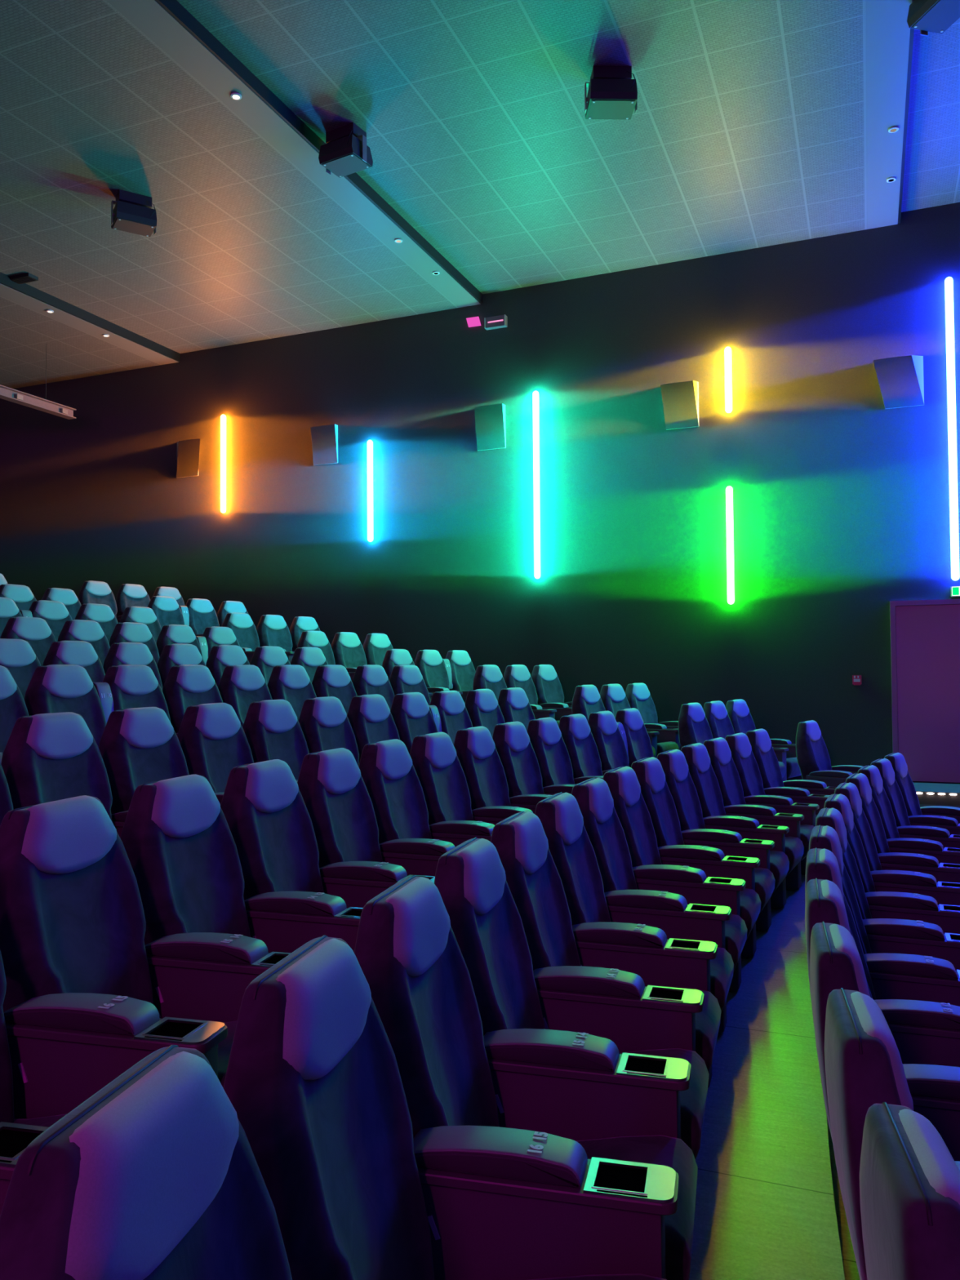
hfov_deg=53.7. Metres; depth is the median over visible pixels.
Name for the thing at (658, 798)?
seat
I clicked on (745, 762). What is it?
seat
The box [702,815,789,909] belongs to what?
console
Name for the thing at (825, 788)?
tray
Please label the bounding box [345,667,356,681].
console
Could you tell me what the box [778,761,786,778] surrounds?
seat cushion
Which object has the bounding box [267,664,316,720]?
seat
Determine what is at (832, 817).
seat
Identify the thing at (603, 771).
console
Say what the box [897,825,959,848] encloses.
console
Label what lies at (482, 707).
seat
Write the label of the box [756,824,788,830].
tray
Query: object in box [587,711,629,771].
seat
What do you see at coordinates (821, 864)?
seat
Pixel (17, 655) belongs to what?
seat
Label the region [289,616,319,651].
seat
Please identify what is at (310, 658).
seat
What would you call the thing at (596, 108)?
grille
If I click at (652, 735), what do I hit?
console
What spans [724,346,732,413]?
tube
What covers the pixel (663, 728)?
tray
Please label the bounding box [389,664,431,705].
seat
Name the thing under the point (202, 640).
console
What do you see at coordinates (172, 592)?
seat
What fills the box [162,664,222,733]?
seat
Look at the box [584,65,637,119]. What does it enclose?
ceiling speaker
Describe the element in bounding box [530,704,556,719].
console
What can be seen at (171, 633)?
seat
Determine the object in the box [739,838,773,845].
tray
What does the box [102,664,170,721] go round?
seat
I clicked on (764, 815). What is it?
console
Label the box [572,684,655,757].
seat
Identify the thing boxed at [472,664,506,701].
seat
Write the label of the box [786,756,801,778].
seat cushion
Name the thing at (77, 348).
ceiling
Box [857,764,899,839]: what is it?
seat
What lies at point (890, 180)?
recessed light
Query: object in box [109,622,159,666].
seat
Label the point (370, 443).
tube
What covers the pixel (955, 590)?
exit sign
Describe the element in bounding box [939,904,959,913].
tray
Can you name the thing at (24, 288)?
trim
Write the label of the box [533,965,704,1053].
console
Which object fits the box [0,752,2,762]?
console
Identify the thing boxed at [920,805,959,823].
armrest
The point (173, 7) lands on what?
ceiling track
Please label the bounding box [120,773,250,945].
seat
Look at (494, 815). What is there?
console
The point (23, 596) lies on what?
seat
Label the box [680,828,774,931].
console
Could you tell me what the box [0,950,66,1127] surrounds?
seat
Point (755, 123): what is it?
ceiling
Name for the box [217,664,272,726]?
seat
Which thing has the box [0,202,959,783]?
wall
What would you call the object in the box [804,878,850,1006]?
seat
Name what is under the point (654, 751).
seat cushion
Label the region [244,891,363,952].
console
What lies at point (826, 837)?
seat
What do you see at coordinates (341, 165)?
grille
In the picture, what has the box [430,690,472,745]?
seat
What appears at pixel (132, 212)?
ceiling speaker
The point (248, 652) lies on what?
console
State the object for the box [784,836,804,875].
seat cushion
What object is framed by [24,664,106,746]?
seat
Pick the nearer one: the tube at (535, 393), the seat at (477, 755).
the seat at (477, 755)
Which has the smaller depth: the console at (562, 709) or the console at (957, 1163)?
the console at (957, 1163)
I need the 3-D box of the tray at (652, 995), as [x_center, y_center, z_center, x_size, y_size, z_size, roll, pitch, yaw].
[0.611,1.125,3.005,0.175,0.006,0.132,-1,-2,17]
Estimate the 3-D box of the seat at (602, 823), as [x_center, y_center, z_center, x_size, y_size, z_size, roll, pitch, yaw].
[0.833,1.170,4.424,0.759,1.010,0.532,-1,-2,21]
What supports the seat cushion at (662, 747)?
on the seat at (613, 696)
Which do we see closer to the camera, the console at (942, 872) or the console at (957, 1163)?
the console at (957, 1163)
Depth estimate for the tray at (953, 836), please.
6.75 m
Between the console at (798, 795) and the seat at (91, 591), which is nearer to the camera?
the console at (798, 795)
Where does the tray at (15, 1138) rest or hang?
on the console at (15, 1138)
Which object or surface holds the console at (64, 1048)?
on the floor
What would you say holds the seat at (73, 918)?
on the floor
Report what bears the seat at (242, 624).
on the floor
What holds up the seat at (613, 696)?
on the floor
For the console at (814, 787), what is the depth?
8.11 m
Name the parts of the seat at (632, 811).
backrest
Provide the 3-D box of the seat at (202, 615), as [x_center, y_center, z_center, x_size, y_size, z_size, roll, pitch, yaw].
[-3.522,-0.061,12.627,0.759,1.010,0.532,-2,-2,34]
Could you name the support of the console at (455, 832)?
on the floor
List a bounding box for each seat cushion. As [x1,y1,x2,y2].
[13,1114,66,1127]
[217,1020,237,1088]
[529,1273,666,1279]
[619,1048,708,1159]
[651,745,655,757]
[657,741,678,755]
[695,989,720,1071]
[710,946,733,1013]
[724,914,747,970]
[739,888,760,938]
[755,867,775,913]
[769,850,789,892]
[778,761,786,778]
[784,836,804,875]
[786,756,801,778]
[800,824,814,861]
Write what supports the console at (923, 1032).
on the floor at (851, 1272)
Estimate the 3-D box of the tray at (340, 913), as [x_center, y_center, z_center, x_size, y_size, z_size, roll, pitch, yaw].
[-0.410,0.974,3.371,0.175,0.006,0.132,-1,-2,17]
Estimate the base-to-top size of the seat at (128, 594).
1.010 m
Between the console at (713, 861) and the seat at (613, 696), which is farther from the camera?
the seat at (613, 696)
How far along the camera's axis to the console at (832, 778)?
8.90 m
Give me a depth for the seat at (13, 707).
5.24 m
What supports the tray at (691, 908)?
on the console at (669, 912)
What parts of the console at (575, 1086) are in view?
panel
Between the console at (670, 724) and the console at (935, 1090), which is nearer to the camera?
the console at (935, 1090)
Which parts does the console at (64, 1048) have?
panel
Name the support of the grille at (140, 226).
attached to the ceiling speaker at (132, 212)
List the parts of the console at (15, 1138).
panel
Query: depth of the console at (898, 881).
5.28 m
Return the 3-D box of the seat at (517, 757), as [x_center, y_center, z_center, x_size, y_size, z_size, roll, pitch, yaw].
[0.500,1.061,6.356,0.759,1.010,0.532,-1,-2,26]
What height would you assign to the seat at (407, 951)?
1.010 m
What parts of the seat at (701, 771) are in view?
backrest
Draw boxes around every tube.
[220,414,226,513]
[367,440,373,542]
[532,391,540,578]
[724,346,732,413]
[725,485,734,604]
[944,276,959,580]
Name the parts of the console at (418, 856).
panel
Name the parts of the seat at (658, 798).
backrest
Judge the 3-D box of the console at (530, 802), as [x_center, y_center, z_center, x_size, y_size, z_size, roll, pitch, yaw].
[0.426,1.276,6.069,0.608,0.562,0.140,-1,-2,25]
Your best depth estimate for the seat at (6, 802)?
3.77 m
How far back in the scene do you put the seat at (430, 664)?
11.42 m
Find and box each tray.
[0,1121,48,1168]
[133,1017,224,1044]
[250,951,291,968]
[333,906,363,919]
[397,875,435,883]
[583,1156,675,1203]
[616,1052,688,1081]
[642,985,702,1005]
[662,728,678,729]
[664,937,715,953]
[684,903,729,915]
[704,876,744,886]
[722,855,759,863]
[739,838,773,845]
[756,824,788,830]
[772,746,787,749]
[773,813,803,817]
[791,802,817,807]
[807,794,829,798]
[824,786,836,789]
[937,881,959,888]
[939,862,959,869]
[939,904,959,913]
[943,847,959,853]
[944,933,959,942]
[949,834,959,838]
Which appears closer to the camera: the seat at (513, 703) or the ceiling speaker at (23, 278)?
the seat at (513, 703)
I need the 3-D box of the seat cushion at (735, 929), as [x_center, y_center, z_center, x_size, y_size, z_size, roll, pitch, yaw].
[0.927,1.398,4.381,0.560,0.211,0.424,-1,-2,21]
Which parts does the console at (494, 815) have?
panel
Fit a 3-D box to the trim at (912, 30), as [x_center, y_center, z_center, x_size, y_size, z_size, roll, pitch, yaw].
[2.130,-4.964,4.369,0.028,0.126,13.850,-1,-2,22]
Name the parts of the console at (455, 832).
panel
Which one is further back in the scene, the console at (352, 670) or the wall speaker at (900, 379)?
the console at (352, 670)
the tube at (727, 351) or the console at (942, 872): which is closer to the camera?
the console at (942, 872)
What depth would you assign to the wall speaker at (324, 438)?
13.48 m
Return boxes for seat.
[0,573,8,585]
[0,583,36,610]
[0,596,22,638]
[0,616,56,666]
[0,638,40,699]
[0,665,28,753]
[0,711,112,822]
[0,762,13,825]
[0,795,237,1088]
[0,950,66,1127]
[0,1044,292,1279]
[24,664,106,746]
[28,600,72,641]
[40,587,80,619]
[42,640,105,682]
[57,619,110,666]
[75,603,118,643]
[78,580,117,617]
[98,706,189,814]
[102,642,162,689]
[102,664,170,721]
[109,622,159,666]
[115,583,150,616]
[120,606,161,644]
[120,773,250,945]
[147,595,185,628]
[152,586,185,605]
[156,624,203,658]
[157,644,205,688]
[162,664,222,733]
[177,702,253,792]
[185,598,219,634]
[202,626,239,656]
[205,644,249,686]
[217,600,248,626]
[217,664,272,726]
[220,759,324,900]
[222,612,259,651]
[223,935,666,1279]
[242,699,309,779]
[249,645,290,684]
[256,614,293,651]
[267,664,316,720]
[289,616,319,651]
[290,647,328,682]
[297,631,335,664]
[297,747,382,867]
[298,696,359,765]
[311,664,356,714]
[331,631,367,672]
[346,693,399,762]
[351,664,394,710]
[354,875,697,1279]
[358,738,431,844]
[362,633,393,666]
[382,648,414,679]
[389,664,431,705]
[390,692,437,754]
[409,732,474,825]
[413,649,465,703]
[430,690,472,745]
[434,837,708,1159]
[445,649,475,690]
[453,726,511,809]
[465,688,505,737]
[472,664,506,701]
[490,811,720,1071]
[492,721,544,797]
[497,687,535,731]
[502,664,559,725]
[527,717,574,787]
[531,664,564,704]
[534,791,733,1013]
[558,713,603,778]
[571,777,747,970]
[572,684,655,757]
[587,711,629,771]
[600,684,678,755]
[602,766,760,938]
[615,707,653,767]
[625,682,681,751]
[631,756,775,913]
[657,749,789,892]
[678,702,713,747]
[680,742,804,875]
[702,700,786,778]
[703,737,814,861]
[724,733,817,820]
[725,698,801,778]
[746,728,784,788]
[795,720,831,779]
[804,847,875,999]
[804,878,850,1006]
[808,824,871,954]
[809,921,870,1140]
[815,807,871,919]
[823,793,875,892]
[824,987,913,1279]
[834,782,882,871]
[845,773,889,853]
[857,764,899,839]
[859,1102,959,1279]
[870,758,910,826]
[884,752,922,816]
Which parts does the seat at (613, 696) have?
backrest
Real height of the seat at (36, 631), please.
1.010 m
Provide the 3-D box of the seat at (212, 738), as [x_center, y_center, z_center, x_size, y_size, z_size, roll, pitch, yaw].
[-1.189,0.850,5.132,0.759,1.010,0.532,-1,-2,21]
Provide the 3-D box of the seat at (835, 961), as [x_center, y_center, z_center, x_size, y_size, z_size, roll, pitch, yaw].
[1.264,1.288,2.444,0.759,1.010,0.532,-1,-2,16]
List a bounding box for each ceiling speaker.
[10,272,38,284]
[111,189,156,236]
[318,122,373,177]
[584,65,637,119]
[906,0,959,35]
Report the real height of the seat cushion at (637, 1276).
0.211 m
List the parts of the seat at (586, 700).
backrest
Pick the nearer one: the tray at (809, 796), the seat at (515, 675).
the tray at (809, 796)
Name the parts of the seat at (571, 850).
backrest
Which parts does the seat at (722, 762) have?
backrest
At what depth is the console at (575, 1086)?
2.47 m
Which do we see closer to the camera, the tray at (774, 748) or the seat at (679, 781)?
the seat at (679, 781)
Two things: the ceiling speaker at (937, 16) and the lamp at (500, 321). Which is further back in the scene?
the lamp at (500, 321)
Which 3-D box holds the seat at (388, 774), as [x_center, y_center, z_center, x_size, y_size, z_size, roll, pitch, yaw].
[-0.188,1.019,4.792,0.759,1.010,0.532,-1,-2,21]
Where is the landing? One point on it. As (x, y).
(919, 786)
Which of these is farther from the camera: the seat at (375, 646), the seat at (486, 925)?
the seat at (375, 646)
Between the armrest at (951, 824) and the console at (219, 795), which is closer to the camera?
the console at (219, 795)
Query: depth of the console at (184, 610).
12.53 m
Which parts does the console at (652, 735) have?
panel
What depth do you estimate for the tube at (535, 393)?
12.24 m
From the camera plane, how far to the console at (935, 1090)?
2.67 m
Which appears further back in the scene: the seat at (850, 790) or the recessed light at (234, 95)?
the recessed light at (234, 95)
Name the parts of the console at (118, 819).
panel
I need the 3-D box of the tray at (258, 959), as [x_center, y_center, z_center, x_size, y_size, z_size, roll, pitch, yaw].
[-0.572,0.959,2.833,0.175,0.006,0.132,-1,-2,16]
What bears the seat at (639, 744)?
on the floor
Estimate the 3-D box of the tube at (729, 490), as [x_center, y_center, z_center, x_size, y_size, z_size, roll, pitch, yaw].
[2.993,-1.133,11.343,0.084,1.420,0.112,-1,-2,22]
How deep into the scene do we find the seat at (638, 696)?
10.98 m
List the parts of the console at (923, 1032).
panel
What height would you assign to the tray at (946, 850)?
0.006 m
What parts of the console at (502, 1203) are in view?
panel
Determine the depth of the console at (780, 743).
10.53 m
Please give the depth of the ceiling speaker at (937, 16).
7.08 m
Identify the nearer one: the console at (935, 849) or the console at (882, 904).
the console at (882, 904)
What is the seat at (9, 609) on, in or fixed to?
on the floor
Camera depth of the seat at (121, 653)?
7.65 m
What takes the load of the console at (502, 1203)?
on the floor at (765, 1206)
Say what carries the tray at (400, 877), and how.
on the console at (357, 882)
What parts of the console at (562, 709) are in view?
panel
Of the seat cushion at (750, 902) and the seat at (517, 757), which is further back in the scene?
the seat at (517, 757)
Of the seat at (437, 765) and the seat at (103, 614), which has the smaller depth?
the seat at (437, 765)
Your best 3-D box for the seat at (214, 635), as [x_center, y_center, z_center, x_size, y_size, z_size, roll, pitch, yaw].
[-2.523,0.355,10.025,0.759,1.010,0.532,-1,-2,30]
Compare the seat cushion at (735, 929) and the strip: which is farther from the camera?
the strip
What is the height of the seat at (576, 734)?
1.010 m
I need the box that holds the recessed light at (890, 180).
[886,177,896,182]
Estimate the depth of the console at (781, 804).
7.11 m
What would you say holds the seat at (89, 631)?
on the floor
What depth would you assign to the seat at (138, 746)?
4.59 m
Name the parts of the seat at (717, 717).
backrest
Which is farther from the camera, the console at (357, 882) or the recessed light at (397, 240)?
the recessed light at (397, 240)
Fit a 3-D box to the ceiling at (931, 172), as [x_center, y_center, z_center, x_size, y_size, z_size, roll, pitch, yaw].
[5.358,-5.315,3.054,7.010,0.450,13.850,-1,-2,22]
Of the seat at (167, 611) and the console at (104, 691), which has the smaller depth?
the console at (104, 691)
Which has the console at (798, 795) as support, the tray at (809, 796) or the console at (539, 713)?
the tray at (809, 796)
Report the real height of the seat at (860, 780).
1.010 m
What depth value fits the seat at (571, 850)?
3.89 m
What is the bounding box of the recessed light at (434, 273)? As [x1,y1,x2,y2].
[432,271,439,275]
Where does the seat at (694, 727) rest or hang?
on the floor
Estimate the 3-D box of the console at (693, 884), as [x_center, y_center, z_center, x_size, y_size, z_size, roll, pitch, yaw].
[0.990,1.400,4.661,0.608,0.562,0.140,-1,-2,22]
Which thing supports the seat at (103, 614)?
on the floor
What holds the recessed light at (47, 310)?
in the ceiling at (77, 348)
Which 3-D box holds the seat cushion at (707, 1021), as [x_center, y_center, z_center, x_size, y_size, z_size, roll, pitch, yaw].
[0.542,1.369,3.316,0.560,0.211,0.424,-1,-2,18]
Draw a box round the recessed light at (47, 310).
[46,309,53,313]
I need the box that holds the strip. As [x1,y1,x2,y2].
[915,791,959,805]
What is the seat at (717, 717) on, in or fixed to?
on the floor
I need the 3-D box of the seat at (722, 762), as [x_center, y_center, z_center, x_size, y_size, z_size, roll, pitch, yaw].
[2.062,1.238,6.987,0.759,1.010,0.532,-1,-2,30]
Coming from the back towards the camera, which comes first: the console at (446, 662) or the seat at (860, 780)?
the console at (446, 662)
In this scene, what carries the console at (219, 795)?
on the floor
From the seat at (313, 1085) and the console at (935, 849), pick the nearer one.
the seat at (313, 1085)
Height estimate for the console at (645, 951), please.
0.562 m
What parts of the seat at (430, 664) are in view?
backrest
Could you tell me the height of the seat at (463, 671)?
1.010 m
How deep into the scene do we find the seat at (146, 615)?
10.65 m
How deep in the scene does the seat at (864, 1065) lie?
1.84 m
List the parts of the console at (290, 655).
panel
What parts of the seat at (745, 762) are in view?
backrest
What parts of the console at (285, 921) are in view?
panel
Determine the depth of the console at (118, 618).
12.82 m
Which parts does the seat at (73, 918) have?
backrest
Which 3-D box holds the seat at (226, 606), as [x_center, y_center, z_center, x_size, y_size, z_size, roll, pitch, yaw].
[-3.196,-0.049,13.097,0.759,1.010,0.532,-2,-2,35]
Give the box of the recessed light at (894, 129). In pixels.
[888,126,898,133]
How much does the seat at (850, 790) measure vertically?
1.010 m
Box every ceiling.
[0,0,480,353]
[0,283,178,388]
[176,0,911,293]
[901,17,959,212]
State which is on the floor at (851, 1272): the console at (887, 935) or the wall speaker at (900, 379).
the console at (887, 935)
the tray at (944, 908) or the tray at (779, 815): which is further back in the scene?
the tray at (779, 815)
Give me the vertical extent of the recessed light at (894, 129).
0.014 m
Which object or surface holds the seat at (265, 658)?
on the floor
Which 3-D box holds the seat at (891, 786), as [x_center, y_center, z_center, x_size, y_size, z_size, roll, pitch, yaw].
[3.353,1.413,7.097,0.759,1.010,0.532,-1,-2,32]
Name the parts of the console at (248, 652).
panel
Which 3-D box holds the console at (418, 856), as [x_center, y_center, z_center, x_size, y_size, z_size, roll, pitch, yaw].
[-0.238,1.234,4.501,0.608,0.562,0.140,-1,-2,21]
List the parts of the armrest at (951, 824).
panel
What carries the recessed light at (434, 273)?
in the ceiling at (254, 239)
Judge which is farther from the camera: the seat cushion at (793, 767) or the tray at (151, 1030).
the seat cushion at (793, 767)
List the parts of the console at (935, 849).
panel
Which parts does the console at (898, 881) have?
panel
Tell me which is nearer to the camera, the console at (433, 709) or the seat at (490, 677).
the console at (433, 709)
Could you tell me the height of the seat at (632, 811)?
1.010 m
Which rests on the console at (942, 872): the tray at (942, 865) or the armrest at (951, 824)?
the tray at (942, 865)
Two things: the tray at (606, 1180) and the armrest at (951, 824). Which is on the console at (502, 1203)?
the tray at (606, 1180)
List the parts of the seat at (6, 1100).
backrest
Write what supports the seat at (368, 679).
on the floor
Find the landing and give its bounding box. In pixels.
[912,782,959,808]
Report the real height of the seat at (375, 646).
1.010 m
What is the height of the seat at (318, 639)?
1.010 m
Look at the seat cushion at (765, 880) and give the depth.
5.25 m
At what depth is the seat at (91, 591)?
12.68 m
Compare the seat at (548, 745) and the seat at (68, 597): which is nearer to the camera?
the seat at (548, 745)
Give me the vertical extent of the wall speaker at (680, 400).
0.569 m
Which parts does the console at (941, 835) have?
panel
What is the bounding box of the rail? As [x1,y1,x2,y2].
[0,343,75,419]
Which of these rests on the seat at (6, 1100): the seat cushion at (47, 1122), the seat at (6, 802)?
the seat cushion at (47, 1122)
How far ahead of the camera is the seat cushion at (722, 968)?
3.68 m
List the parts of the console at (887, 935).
panel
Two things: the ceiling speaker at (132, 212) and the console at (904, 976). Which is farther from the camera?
the ceiling speaker at (132, 212)
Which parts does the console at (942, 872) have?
panel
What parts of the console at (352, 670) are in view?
panel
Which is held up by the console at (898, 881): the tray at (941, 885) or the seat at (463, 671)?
the tray at (941, 885)
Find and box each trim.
[0,271,180,361]
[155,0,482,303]
[897,0,914,223]
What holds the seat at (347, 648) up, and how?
on the floor
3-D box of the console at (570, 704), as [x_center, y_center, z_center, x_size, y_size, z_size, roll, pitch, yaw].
[1.257,1.024,11.491,0.608,0.561,0.140,-2,-2,38]
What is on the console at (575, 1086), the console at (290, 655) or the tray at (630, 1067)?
the tray at (630, 1067)
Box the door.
[889,599,959,782]
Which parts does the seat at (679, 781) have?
backrest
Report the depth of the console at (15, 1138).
1.75 m
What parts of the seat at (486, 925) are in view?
backrest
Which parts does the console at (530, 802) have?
panel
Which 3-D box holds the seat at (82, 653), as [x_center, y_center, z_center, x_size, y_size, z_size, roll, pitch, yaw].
[-2.796,0.505,7.058,0.759,1.010,0.532,-1,-2,24]
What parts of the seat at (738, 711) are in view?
backrest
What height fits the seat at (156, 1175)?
1.010 m
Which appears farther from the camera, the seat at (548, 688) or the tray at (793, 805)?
the seat at (548, 688)
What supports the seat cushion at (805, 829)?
on the seat at (722, 762)
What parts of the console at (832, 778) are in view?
panel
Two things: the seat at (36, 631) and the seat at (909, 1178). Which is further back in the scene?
the seat at (36, 631)
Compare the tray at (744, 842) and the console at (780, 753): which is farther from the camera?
the console at (780, 753)
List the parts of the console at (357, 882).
panel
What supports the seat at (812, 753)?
on the floor at (765, 1206)
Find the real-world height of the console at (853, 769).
0.561 m
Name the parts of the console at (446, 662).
panel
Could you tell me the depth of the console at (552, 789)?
6.60 m
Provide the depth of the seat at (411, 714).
7.24 m
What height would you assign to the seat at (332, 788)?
1.010 m
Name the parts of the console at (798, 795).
panel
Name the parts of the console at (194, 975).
panel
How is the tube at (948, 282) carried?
attached to the wall
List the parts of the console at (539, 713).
panel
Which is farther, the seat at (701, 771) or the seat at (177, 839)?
the seat at (701, 771)
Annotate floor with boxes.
[688,874,844,1279]
[826,1118,860,1279]
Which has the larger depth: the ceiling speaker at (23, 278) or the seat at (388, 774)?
the ceiling speaker at (23, 278)
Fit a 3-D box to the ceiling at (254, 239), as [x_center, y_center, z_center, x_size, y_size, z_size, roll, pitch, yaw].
[-4.947,-4.854,7.269,5.030,0.450,13.850,-1,-2,22]
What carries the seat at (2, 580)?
on the floor
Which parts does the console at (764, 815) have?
panel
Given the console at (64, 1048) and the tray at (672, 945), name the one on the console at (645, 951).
the tray at (672, 945)
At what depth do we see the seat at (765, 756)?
8.06 m
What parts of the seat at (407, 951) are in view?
backrest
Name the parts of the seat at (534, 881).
backrest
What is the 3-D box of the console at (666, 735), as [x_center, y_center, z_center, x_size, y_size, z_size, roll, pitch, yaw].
[1.956,1.214,10.574,0.608,0.562,0.140,-2,-2,38]
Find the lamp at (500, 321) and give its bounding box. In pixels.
[484,314,507,330]
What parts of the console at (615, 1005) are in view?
panel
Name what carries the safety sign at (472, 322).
attached to the wall
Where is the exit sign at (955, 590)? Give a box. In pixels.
[951,586,959,597]
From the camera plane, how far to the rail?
13.56 m
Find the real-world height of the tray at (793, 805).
0.006 m
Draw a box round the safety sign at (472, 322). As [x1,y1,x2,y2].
[466,316,480,327]
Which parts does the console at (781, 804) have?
panel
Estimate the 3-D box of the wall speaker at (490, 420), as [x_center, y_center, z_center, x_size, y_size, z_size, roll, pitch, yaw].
[0.149,-2.809,12.565,0.437,0.590,0.085,-1,-2,22]
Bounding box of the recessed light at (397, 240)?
[394,238,402,243]
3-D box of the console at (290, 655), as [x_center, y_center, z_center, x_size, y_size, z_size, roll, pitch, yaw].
[-2.564,0.383,11.959,0.608,0.562,0.140,-2,-2,34]
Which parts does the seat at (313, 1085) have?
backrest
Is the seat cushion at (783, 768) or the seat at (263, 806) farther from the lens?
the seat cushion at (783, 768)
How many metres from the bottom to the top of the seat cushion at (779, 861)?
0.211 m
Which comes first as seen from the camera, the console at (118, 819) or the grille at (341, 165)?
the console at (118, 819)
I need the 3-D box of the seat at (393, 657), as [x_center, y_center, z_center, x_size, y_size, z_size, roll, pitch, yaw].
[-0.683,0.603,10.832,0.759,1.010,0.532,-2,-2,34]
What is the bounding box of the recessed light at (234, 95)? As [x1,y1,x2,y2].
[231,92,241,100]
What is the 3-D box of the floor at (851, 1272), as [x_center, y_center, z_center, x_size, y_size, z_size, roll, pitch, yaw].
[2.742,2.337,3.921,2.419,1.018,14.050,-1,-2,22]
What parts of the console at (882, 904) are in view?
panel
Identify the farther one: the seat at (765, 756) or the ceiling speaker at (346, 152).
the ceiling speaker at (346, 152)
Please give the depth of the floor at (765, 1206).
3.11 m
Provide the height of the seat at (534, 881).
1.010 m
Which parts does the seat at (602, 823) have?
backrest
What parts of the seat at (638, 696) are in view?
backrest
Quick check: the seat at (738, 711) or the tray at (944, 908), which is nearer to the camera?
the tray at (944, 908)
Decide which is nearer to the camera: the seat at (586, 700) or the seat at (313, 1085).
the seat at (313, 1085)
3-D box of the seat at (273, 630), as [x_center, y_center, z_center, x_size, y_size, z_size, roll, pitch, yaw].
[-2.449,0.167,12.231,0.759,1.010,0.532,-2,-2,35]
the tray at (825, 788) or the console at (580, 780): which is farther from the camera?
the tray at (825, 788)
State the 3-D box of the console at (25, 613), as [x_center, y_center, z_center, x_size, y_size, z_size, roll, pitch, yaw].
[-4.219,0.146,9.239,0.681,0.899,0.140,-1,-2,27]
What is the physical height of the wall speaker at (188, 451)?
0.562 m
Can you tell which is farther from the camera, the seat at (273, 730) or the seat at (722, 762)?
the seat at (722, 762)
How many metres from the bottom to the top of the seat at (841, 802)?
1.010 m
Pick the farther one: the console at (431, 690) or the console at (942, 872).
the console at (431, 690)
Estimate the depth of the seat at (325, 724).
6.23 m
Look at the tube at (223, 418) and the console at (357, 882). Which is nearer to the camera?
the console at (357, 882)
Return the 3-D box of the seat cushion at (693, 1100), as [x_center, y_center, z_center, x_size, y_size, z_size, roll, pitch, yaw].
[0.373,1.354,2.776,0.560,0.211,0.424,-1,-2,17]
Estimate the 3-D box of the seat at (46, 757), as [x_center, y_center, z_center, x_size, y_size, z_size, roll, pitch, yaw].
[-1.575,0.821,4.060,0.759,1.010,0.532,-1,-2,18]
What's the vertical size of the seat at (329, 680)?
1.010 m
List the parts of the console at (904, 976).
panel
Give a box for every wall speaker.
[176,438,199,477]
[310,423,337,465]
[474,403,506,450]
[660,380,698,429]
[873,355,924,408]
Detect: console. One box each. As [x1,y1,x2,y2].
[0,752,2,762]
[0,1121,48,1214]
[4,992,227,1119]
[19,609,32,617]
[93,682,113,723]
[111,810,128,838]
[116,615,122,622]
[145,932,291,1022]
[179,605,203,636]
[195,635,208,663]
[214,791,224,804]
[241,647,254,663]
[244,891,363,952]
[283,648,294,663]
[319,861,435,908]
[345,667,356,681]
[379,838,455,876]
[413,1125,679,1279]
[426,687,462,698]
[428,705,441,732]
[429,820,494,846]
[442,658,469,702]
[471,805,533,825]
[483,1028,691,1141]
[509,794,551,813]
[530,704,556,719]
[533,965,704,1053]
[537,702,572,720]
[542,784,575,795]
[564,702,572,706]
[572,921,717,1088]
[573,775,603,784]
[602,768,613,775]
[604,889,731,1034]
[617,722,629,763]
[632,864,746,992]
[644,723,679,750]
[647,731,659,758]
[657,720,678,728]
[657,844,759,959]
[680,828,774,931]
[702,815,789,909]
[724,804,804,891]
[744,795,819,875]
[764,786,829,814]
[770,738,802,780]
[772,746,788,781]
[782,779,836,795]
[805,769,852,786]
[831,764,862,773]
[862,918,959,970]
[863,952,959,1006]
[865,891,959,933]
[870,870,959,906]
[874,999,959,1066]
[877,852,959,883]
[886,837,959,864]
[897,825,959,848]
[902,1063,959,1161]
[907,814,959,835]
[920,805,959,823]
[954,1160,959,1171]
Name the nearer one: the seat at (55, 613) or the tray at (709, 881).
the tray at (709, 881)
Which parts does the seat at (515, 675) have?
backrest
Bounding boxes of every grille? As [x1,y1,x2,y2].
[112,217,155,236]
[321,153,370,177]
[586,99,635,119]
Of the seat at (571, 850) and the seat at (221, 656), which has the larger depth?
the seat at (221, 656)
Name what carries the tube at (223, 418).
attached to the wall
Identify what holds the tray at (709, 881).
on the console at (693, 884)
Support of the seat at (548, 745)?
on the floor
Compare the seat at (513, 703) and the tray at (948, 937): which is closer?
the tray at (948, 937)
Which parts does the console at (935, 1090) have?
panel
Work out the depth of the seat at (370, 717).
6.73 m
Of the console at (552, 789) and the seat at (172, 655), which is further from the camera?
the seat at (172, 655)
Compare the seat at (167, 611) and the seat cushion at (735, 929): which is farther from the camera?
the seat at (167, 611)
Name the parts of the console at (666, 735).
panel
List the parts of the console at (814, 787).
panel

